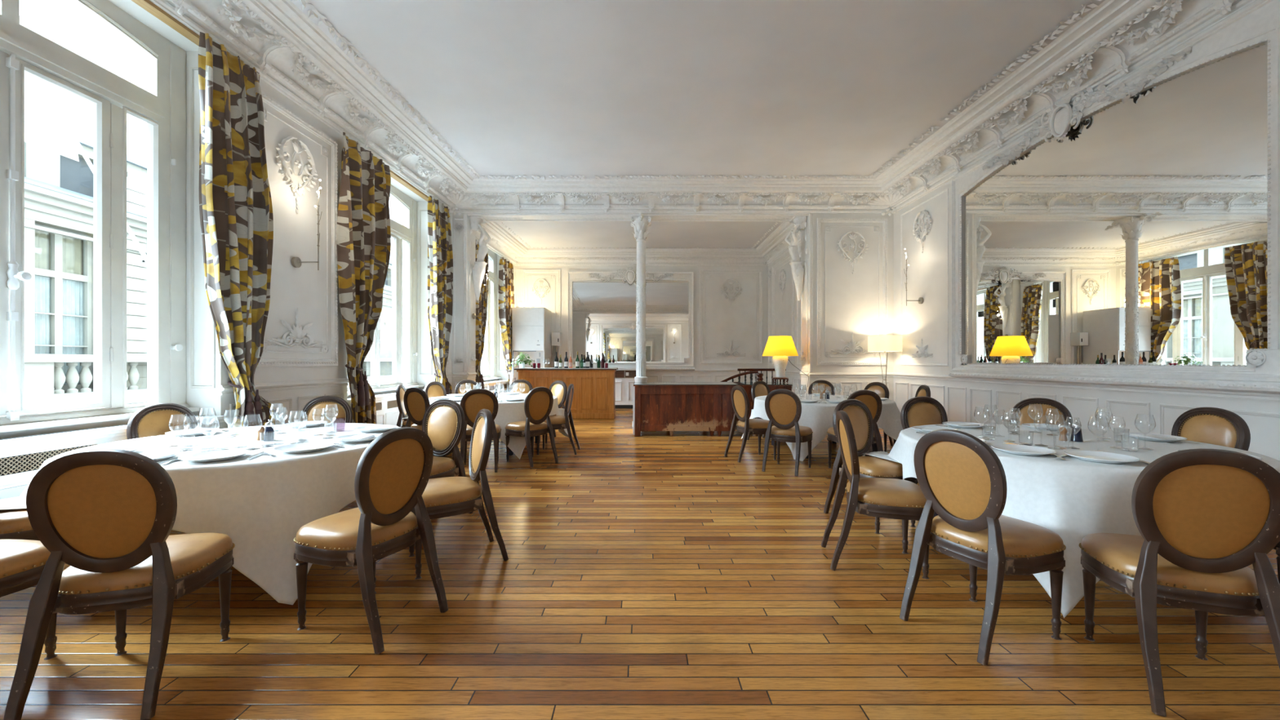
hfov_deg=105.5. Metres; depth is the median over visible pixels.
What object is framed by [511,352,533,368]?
potted plant
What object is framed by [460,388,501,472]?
dining chair
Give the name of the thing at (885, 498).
dining chair
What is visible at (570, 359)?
wine bottle
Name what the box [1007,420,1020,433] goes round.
water glass
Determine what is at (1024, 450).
dinner plate
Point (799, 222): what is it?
caryatid
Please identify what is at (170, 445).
water glass
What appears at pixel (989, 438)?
water glass
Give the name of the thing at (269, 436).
pepper mill
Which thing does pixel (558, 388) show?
dining chair
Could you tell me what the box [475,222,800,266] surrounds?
trim
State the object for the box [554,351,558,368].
wine bottle
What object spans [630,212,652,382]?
column
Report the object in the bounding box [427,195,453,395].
curtain
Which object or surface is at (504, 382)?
radiator cover
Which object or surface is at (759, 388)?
dining chair
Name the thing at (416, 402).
dining chair
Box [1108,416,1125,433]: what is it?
bowl
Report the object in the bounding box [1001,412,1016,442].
wine glass
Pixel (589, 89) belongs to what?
ceiling
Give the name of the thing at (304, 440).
water glass
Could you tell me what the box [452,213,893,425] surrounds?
wall
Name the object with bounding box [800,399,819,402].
dinner plate
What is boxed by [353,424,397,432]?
dinner plate
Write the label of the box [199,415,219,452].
wine glass
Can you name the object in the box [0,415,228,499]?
radiator cover
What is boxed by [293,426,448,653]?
dining chair
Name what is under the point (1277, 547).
dining chair
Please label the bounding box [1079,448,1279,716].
dining chair
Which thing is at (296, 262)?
wall light
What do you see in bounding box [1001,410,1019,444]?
wine glass
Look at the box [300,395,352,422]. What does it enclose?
dining chair
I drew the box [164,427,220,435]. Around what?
dinner plate
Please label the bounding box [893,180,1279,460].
wall
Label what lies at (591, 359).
wine bottle
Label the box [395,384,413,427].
dining chair
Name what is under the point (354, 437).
napkin
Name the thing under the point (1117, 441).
water glass
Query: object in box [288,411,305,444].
wine glass
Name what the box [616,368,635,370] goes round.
countertop
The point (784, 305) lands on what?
wall
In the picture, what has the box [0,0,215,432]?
window
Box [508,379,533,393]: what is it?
dining chair
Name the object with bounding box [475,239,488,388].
curtain
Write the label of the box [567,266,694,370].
wall mirror
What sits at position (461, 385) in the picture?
dining chair
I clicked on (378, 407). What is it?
grille
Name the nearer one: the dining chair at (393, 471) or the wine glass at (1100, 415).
the dining chair at (393, 471)
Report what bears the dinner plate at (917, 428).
on the tablecloth at (1073, 498)
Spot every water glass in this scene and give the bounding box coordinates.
[166,432,182,447]
[177,434,195,451]
[213,434,230,450]
[227,422,241,435]
[259,431,275,447]
[294,418,306,431]
[296,427,310,442]
[324,422,337,435]
[982,426,995,439]
[983,422,995,435]
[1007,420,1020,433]
[1017,430,1033,445]
[1053,432,1069,448]
[1113,427,1129,442]
[1120,435,1138,451]
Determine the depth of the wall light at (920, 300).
8.46 m
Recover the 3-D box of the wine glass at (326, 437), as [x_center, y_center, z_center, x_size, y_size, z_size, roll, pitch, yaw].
[-2.215,0.441,3.462,0.094,0.215,0.094,0,0,-15]
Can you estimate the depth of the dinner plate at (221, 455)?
2.76 m
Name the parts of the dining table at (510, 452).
leg, leg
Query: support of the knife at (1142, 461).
on the tablecloth at (1073, 498)
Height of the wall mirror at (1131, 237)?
3.280 m
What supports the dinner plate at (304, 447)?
on the tablecloth at (261, 502)
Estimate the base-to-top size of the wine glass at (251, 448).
0.215 m
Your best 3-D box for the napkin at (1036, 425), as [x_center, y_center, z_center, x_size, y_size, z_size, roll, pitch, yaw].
[3.287,0.531,3.931,0.200,0.017,0.130,0,0,37]
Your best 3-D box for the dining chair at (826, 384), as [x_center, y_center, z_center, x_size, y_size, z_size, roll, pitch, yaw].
[3.049,0.814,8.169,0.492,0.978,0.613,0,0,20]
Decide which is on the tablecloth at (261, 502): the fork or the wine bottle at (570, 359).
the fork
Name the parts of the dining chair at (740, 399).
leg, panel, frame, leg, seat frame, seat, leg, leg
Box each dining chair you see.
[0,508,39,540]
[0,538,57,659]
[3,448,235,719]
[126,402,198,439]
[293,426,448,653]
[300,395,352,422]
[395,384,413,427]
[403,386,454,460]
[408,408,508,579]
[422,399,472,513]
[423,381,446,398]
[454,379,479,394]
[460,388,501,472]
[505,386,558,467]
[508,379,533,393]
[529,380,567,443]
[536,383,580,454]
[724,385,776,462]
[746,380,770,439]
[761,388,813,475]
[808,379,835,395]
[821,410,928,578]
[823,399,918,533]
[826,389,883,468]
[864,382,893,445]
[883,385,930,452]
[899,429,1066,665]
[900,396,947,429]
[1009,397,1072,427]
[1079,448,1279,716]
[1171,407,1250,450]
[1273,541,1279,583]
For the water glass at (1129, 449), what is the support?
on the tablecloth at (1073, 498)
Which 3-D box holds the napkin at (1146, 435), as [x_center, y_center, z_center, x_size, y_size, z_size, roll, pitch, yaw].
[3.584,0.531,3.403,0.130,0.017,0.200,0,0,1]
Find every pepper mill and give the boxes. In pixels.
[263,419,274,440]
[493,387,497,397]
[824,388,829,399]
[1070,419,1083,441]
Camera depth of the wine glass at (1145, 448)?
3.04 m
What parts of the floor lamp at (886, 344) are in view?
lamp shade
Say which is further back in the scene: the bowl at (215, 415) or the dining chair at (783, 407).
the dining chair at (783, 407)
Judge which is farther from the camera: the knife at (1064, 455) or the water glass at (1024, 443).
the water glass at (1024, 443)
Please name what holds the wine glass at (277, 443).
on the tablecloth at (261, 502)
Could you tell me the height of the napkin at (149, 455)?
0.017 m
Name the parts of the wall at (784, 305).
panel moulding, panel moulding, chair rail, panel moulding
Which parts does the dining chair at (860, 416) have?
leg, frame, backrest, nail trim, leg, leg, seat frame, seat, leg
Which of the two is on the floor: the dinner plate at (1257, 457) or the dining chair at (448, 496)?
the dining chair at (448, 496)
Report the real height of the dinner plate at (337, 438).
0.025 m
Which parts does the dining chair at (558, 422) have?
leg, leg, seat, seat frame, frame, panel, leg, leg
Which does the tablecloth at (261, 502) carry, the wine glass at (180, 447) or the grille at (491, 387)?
the wine glass at (180, 447)
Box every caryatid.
[469,216,490,300]
[784,216,807,300]
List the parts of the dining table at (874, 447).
leg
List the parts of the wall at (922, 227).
panel moulding, chair rail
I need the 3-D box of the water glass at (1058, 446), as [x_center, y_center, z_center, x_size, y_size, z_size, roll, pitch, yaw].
[2.646,0.503,3.055,0.078,0.090,0.077,0,0,26]
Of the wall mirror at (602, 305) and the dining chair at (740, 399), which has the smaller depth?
the dining chair at (740, 399)
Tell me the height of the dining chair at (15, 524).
0.978 m
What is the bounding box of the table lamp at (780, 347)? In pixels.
[762,335,808,386]
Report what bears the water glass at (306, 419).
on the tablecloth at (261, 502)
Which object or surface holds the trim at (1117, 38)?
attached to the wall at (303, 359)
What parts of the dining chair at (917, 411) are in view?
backrest, nail trim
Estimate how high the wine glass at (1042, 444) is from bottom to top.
0.195 m
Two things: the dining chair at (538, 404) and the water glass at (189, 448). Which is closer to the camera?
the water glass at (189, 448)
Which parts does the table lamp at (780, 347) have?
lamp shade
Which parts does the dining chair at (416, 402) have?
leg, seat, panel, frame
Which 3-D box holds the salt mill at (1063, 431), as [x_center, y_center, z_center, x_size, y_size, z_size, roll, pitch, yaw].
[2.915,0.501,3.350,0.048,0.094,0.048,0,0,0]
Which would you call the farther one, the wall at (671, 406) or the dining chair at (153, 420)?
the wall at (671, 406)
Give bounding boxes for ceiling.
[290,0,1105,178]
[483,222,793,248]
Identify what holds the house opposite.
on the street
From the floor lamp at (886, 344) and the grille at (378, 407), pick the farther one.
the floor lamp at (886, 344)
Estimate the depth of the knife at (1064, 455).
2.74 m
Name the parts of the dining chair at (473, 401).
leg, leg, panel, frame, seat frame, seat, leg, leg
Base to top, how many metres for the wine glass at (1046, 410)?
0.195 m
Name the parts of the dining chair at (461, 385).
backrest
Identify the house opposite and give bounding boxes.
[24,126,392,406]
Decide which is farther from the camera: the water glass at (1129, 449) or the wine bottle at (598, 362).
the wine bottle at (598, 362)
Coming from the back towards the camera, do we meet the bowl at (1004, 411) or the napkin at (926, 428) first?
the napkin at (926, 428)
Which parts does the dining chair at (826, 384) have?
backrest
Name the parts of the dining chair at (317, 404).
nail trim, backrest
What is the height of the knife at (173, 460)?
0.011 m
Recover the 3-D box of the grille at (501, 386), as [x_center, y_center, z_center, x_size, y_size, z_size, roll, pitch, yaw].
[-3.474,0.645,12.316,0.014,0.114,0.564,0,0,3]
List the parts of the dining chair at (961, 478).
leg, panel, frame, leg, leg, seat frame, seat, nail trim, leg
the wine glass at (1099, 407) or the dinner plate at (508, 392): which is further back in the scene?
the dinner plate at (508, 392)
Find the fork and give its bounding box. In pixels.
[261,452,277,456]
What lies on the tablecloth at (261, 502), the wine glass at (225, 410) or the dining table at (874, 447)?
the wine glass at (225, 410)
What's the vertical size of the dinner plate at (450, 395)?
0.025 m
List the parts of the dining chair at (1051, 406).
nail trim, backrest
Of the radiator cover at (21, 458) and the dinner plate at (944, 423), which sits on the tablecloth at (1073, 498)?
the dinner plate at (944, 423)
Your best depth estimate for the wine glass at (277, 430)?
3.82 m
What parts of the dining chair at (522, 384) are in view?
backrest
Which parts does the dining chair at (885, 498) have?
leg, leg, panel, frame, nail trim, seat frame, seat, leg, leg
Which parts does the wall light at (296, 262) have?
wall plate, arm, stem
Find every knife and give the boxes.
[156,458,177,463]
[246,451,264,459]
[333,444,344,447]
[935,424,959,428]
[1054,453,1067,459]
[1138,460,1150,464]
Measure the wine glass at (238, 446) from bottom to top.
0.195 m
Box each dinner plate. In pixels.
[65,445,142,454]
[138,450,182,462]
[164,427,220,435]
[177,449,249,462]
[273,442,333,453]
[284,420,327,427]
[333,433,381,443]
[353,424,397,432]
[429,396,452,399]
[446,393,463,396]
[500,391,519,394]
[503,398,524,400]
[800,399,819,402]
[826,400,844,403]
[911,425,957,432]
[942,421,986,428]
[991,444,1056,455]
[1021,422,1070,430]
[1064,450,1139,463]
[1123,432,1187,441]
[1177,448,1262,459]
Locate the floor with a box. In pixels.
[0,410,1279,719]
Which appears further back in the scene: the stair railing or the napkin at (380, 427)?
the stair railing
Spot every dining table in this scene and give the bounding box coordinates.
[508,435,540,455]
[771,430,877,458]
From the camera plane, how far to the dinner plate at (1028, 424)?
3.91 m
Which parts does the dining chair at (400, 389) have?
leg, frame, backrest, seat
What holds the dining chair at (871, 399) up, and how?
on the floor
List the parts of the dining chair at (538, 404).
leg, seat, seat frame, leg, leg, frame, panel, leg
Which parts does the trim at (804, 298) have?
panel moulding, chair rail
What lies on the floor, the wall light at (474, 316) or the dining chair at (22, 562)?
the dining chair at (22, 562)
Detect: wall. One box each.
[0,0,515,439]
[402,208,488,382]
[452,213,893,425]
[515,266,768,382]
[632,382,793,435]
[768,242,800,394]
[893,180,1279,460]
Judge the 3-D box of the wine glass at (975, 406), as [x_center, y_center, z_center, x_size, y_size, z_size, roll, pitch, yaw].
[2.482,0.441,3.534,0.094,0.215,0.094,0,0,-32]
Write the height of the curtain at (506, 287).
3.830 m
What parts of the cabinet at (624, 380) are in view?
drawer, door, door, drawer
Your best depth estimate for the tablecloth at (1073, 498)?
2.61 m
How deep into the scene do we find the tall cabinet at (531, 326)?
12.40 m
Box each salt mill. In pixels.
[256,426,265,440]
[1058,426,1067,440]
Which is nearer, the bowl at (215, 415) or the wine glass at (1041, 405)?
the bowl at (215, 415)
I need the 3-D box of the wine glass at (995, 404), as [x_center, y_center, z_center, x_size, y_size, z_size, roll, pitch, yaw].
[2.691,0.441,3.735,0.094,0.215,0.094,0,0,4]
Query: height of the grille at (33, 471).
0.114 m
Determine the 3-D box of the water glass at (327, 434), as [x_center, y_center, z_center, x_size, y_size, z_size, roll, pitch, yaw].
[-2.279,0.503,3.581,0.077,0.090,0.078,0,0,-37]
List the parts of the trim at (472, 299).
chair rail, panel moulding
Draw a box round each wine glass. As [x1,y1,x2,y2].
[168,413,189,450]
[182,415,199,446]
[198,408,216,439]
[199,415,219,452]
[223,409,237,437]
[232,417,248,448]
[243,413,262,450]
[269,404,284,431]
[270,413,284,444]
[275,407,288,433]
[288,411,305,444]
[293,411,307,440]
[312,409,324,435]
[320,407,336,439]
[324,404,338,433]
[973,406,989,437]
[982,404,998,433]
[992,411,1005,436]
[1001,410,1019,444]
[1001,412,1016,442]
[1008,408,1021,435]
[1027,404,1043,432]
[1033,415,1048,446]
[1045,409,1059,435]
[1045,413,1065,449]
[1064,416,1081,448]
[1087,415,1108,452]
[1094,407,1112,438]
[1095,411,1111,440]
[1108,416,1125,448]
[1134,413,1155,449]
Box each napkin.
[100,446,124,449]
[141,453,174,461]
[169,429,212,434]
[289,422,323,425]
[341,434,374,440]
[365,425,386,430]
[921,426,945,430]
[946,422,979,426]
[1030,423,1062,427]
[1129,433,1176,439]
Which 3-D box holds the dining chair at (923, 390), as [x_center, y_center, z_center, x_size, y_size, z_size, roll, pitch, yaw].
[3.669,0.814,6.654,0.613,0.978,0.492,0,0,9]
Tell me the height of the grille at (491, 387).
0.114 m
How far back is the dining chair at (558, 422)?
6.77 m
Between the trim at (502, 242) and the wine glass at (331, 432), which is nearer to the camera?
the wine glass at (331, 432)
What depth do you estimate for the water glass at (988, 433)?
3.64 m
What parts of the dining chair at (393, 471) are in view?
leg, nail trim, seat, seat frame, leg, leg, frame, panel, leg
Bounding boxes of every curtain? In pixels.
[198,31,279,427]
[336,132,391,423]
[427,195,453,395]
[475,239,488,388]
[497,256,514,391]
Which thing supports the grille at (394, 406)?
attached to the radiator cover at (387, 409)
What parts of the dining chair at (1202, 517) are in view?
leg, leg, nail trim, seat, seat frame, leg, frame, panel, leg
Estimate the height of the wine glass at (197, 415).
0.195 m
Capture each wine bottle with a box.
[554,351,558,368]
[559,355,562,368]
[564,351,568,368]
[568,353,572,368]
[575,351,579,368]
[579,354,583,368]
[582,355,585,368]
[585,351,589,368]
[589,355,592,368]
[596,355,600,368]
[600,352,604,368]
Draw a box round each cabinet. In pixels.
[511,307,551,382]
[592,364,635,410]
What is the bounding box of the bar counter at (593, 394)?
[514,367,617,418]
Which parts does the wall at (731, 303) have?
panel moulding, chair rail, panel moulding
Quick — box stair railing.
[720,368,786,382]
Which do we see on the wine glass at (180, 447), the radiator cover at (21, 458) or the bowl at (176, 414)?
the bowl at (176, 414)
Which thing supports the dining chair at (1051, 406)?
on the floor
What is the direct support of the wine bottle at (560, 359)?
on the bar counter at (593, 394)
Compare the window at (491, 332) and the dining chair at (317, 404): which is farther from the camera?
the window at (491, 332)
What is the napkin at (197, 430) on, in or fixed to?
on the tablecloth at (261, 502)
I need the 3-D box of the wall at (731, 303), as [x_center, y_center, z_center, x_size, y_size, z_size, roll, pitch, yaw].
[-0.050,-1.075,13.566,7.700,4.750,0.267,0,0,0]
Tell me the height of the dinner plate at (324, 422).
0.025 m
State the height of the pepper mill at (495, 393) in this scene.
0.145 m
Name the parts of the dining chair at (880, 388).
backrest, frame, leg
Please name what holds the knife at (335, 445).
on the tablecloth at (261, 502)
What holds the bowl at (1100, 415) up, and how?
on the wine glass at (1100, 415)
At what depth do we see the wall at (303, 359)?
5.31 m
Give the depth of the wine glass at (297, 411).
3.38 m
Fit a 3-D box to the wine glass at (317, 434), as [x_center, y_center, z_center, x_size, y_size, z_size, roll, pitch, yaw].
[-2.380,0.451,3.602,0.078,0.195,0.078,0,0,-9]
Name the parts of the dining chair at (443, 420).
nail trim, seat, backrest, frame, seat frame, leg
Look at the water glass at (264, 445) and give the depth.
3.13 m
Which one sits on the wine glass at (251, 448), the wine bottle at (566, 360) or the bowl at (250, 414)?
the bowl at (250, 414)
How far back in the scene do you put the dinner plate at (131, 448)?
2.96 m
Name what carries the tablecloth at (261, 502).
on the dining table
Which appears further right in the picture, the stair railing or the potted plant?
the stair railing
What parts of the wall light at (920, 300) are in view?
stem, wall plate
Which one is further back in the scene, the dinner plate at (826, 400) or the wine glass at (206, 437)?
the dinner plate at (826, 400)
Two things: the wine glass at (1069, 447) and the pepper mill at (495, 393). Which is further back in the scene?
the pepper mill at (495, 393)
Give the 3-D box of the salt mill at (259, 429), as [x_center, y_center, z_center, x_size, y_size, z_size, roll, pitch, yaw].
[-2.635,0.501,3.380,0.048,0.094,0.048,0,0,0]
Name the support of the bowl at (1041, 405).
on the wine glass at (1041, 405)
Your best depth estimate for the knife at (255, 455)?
2.77 m
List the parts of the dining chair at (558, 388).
backrest, frame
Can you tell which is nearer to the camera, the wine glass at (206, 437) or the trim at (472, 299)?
the wine glass at (206, 437)
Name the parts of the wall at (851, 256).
panel moulding, chair rail, soffit moulding, casing, chair rail, panel moulding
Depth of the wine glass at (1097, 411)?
3.37 m
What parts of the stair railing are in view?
handrail, handrail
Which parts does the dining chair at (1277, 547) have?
seat frame, leg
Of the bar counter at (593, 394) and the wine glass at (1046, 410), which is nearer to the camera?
the wine glass at (1046, 410)
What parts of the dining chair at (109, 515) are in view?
leg, frame, panel, leg, seat frame, seat, nail trim, leg, leg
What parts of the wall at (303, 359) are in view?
chair rail, panel moulding, chair rail, panel moulding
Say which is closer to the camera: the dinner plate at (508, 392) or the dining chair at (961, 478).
the dining chair at (961, 478)
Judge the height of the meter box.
0.980 m
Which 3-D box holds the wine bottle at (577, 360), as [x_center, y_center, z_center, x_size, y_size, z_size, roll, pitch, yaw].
[-1.419,-0.029,11.050,0.090,0.377,0.090,0,0,0]
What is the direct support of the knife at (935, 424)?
on the tablecloth at (1073, 498)
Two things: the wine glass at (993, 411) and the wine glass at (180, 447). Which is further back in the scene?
the wine glass at (993, 411)
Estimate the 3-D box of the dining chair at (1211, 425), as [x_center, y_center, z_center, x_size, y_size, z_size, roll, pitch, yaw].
[3.824,0.814,3.412,0.613,0.978,0.492,0,0,-4]
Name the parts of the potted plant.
pot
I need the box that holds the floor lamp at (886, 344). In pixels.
[867,334,902,385]
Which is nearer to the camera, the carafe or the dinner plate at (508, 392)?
the dinner plate at (508, 392)
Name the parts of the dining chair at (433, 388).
backrest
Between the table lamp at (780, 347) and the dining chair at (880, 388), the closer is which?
the dining chair at (880, 388)
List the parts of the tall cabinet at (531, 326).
niche trim, door moulding, door, door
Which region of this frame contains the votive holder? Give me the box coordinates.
[333,417,346,431]
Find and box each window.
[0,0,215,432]
[347,169,431,395]
[480,248,506,380]
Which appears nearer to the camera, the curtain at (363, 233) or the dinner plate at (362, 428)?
the dinner plate at (362, 428)
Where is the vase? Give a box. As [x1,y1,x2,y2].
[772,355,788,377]
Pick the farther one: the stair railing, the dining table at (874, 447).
the stair railing
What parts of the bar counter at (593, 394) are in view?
panel, panel, panel, panel, panel, panel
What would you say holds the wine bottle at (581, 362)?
on the bar counter at (593, 394)
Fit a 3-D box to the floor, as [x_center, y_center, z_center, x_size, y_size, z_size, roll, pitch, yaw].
[0.250,1.360,3.550,9.900,0.120,20.300,0,0,0]
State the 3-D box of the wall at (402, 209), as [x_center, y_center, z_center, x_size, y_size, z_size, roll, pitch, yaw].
[-4.189,1.175,9.716,0.051,9.250,32.600,0,0,3]
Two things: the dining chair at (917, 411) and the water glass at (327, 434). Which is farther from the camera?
the dining chair at (917, 411)
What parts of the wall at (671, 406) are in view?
panel, rail, glass, rail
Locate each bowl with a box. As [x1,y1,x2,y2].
[168,413,189,435]
[199,415,219,435]
[200,417,216,434]
[243,413,262,434]
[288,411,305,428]
[1001,410,1019,429]
[1027,404,1043,419]
[1087,415,1108,435]
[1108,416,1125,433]
[1134,413,1155,433]
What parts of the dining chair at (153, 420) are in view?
backrest, nail trim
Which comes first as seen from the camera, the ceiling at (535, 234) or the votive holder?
the votive holder
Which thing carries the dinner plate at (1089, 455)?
on the tablecloth at (1073, 498)
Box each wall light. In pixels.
[291,178,321,270]
[472,270,488,319]
[903,248,923,306]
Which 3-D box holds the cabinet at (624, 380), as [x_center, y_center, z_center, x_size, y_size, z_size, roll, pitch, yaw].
[-0.845,0.700,13.080,1.850,1.200,0.820,0,0,0]
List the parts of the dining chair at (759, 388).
frame, backrest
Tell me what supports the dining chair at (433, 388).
on the floor
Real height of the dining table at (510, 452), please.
0.745 m
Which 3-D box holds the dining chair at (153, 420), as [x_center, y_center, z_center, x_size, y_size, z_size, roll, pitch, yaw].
[-3.508,0.814,3.699,0.613,0.978,0.492,0,0,19]
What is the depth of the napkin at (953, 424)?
4.04 m
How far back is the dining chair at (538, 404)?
6.17 m
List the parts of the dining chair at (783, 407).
leg, leg, panel, frame, seat frame, seat, leg, leg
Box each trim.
[149,0,1257,216]
[466,257,477,377]
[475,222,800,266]
[799,257,808,377]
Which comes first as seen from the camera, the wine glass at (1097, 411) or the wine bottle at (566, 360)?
the wine glass at (1097, 411)
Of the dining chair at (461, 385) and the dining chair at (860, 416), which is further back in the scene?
the dining chair at (461, 385)
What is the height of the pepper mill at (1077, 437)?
0.145 m
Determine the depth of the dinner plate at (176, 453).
2.79 m
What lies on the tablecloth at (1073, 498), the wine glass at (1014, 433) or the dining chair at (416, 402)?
the wine glass at (1014, 433)
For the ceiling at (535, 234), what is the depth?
11.55 m
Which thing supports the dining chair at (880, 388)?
on the floor
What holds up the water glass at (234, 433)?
on the tablecloth at (261, 502)
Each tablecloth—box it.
[0,422,400,604]
[401,393,568,459]
[741,394,902,461]
[862,423,1279,617]
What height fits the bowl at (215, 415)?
0.125 m
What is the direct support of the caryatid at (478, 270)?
attached to the wall at (851, 256)
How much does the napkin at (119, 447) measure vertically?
0.017 m
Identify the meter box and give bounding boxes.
[551,332,561,367]
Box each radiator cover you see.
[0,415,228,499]
[347,389,423,426]
[484,379,507,393]
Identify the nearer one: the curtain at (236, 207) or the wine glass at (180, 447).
the wine glass at (180, 447)
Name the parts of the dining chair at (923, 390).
leg, backrest, frame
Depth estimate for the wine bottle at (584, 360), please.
11.32 m
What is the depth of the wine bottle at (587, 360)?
11.02 m
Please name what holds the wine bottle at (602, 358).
on the bar counter at (593, 394)
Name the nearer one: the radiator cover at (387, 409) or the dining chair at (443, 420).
the dining chair at (443, 420)
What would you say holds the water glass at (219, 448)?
on the tablecloth at (261, 502)
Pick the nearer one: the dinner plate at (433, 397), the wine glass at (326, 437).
the wine glass at (326, 437)
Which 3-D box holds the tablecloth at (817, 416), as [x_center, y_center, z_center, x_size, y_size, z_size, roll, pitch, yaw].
[2.661,0.903,7.114,1.939,0.705,1.946,0,0,-8]
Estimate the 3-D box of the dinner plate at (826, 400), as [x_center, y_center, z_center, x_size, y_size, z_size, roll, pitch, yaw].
[2.600,0.536,6.377,0.306,0.025,0.306,0,0,4]
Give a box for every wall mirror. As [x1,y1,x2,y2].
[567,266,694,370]
[948,0,1279,394]
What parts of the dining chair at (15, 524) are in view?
seat, nail trim, seat frame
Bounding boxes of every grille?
[0,444,97,475]
[375,402,382,410]
[386,400,397,408]
[489,385,497,391]
[499,383,506,389]
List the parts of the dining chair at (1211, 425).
nail trim, backrest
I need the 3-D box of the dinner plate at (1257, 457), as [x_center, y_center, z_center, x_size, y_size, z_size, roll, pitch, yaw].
[3.247,0.536,2.731,0.306,0.025,0.306,0,0,-31]
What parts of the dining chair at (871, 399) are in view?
leg, seat, seat frame, frame, panel, leg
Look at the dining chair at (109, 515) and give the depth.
1.83 m
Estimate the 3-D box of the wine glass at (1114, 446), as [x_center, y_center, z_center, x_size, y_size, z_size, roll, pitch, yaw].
[3.024,0.451,3.085,0.078,0.195,0.078,0,0,6]
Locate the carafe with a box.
[532,360,536,368]
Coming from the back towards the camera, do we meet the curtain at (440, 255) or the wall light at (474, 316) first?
the wall light at (474, 316)
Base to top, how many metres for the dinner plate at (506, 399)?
0.025 m
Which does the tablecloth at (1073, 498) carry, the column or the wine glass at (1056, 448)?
the wine glass at (1056, 448)
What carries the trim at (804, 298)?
attached to the wall at (851, 256)
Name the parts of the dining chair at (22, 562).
seat frame, nail trim, seat, leg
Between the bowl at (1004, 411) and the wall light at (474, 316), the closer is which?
the bowl at (1004, 411)
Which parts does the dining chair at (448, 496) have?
leg, leg, seat frame, seat, nail trim, backrest, frame, leg, leg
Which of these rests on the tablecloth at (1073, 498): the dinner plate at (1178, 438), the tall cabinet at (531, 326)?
the dinner plate at (1178, 438)
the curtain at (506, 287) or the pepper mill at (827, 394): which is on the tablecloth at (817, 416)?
the pepper mill at (827, 394)
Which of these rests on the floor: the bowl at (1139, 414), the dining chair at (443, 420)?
the dining chair at (443, 420)
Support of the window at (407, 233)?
in the wall at (303, 359)

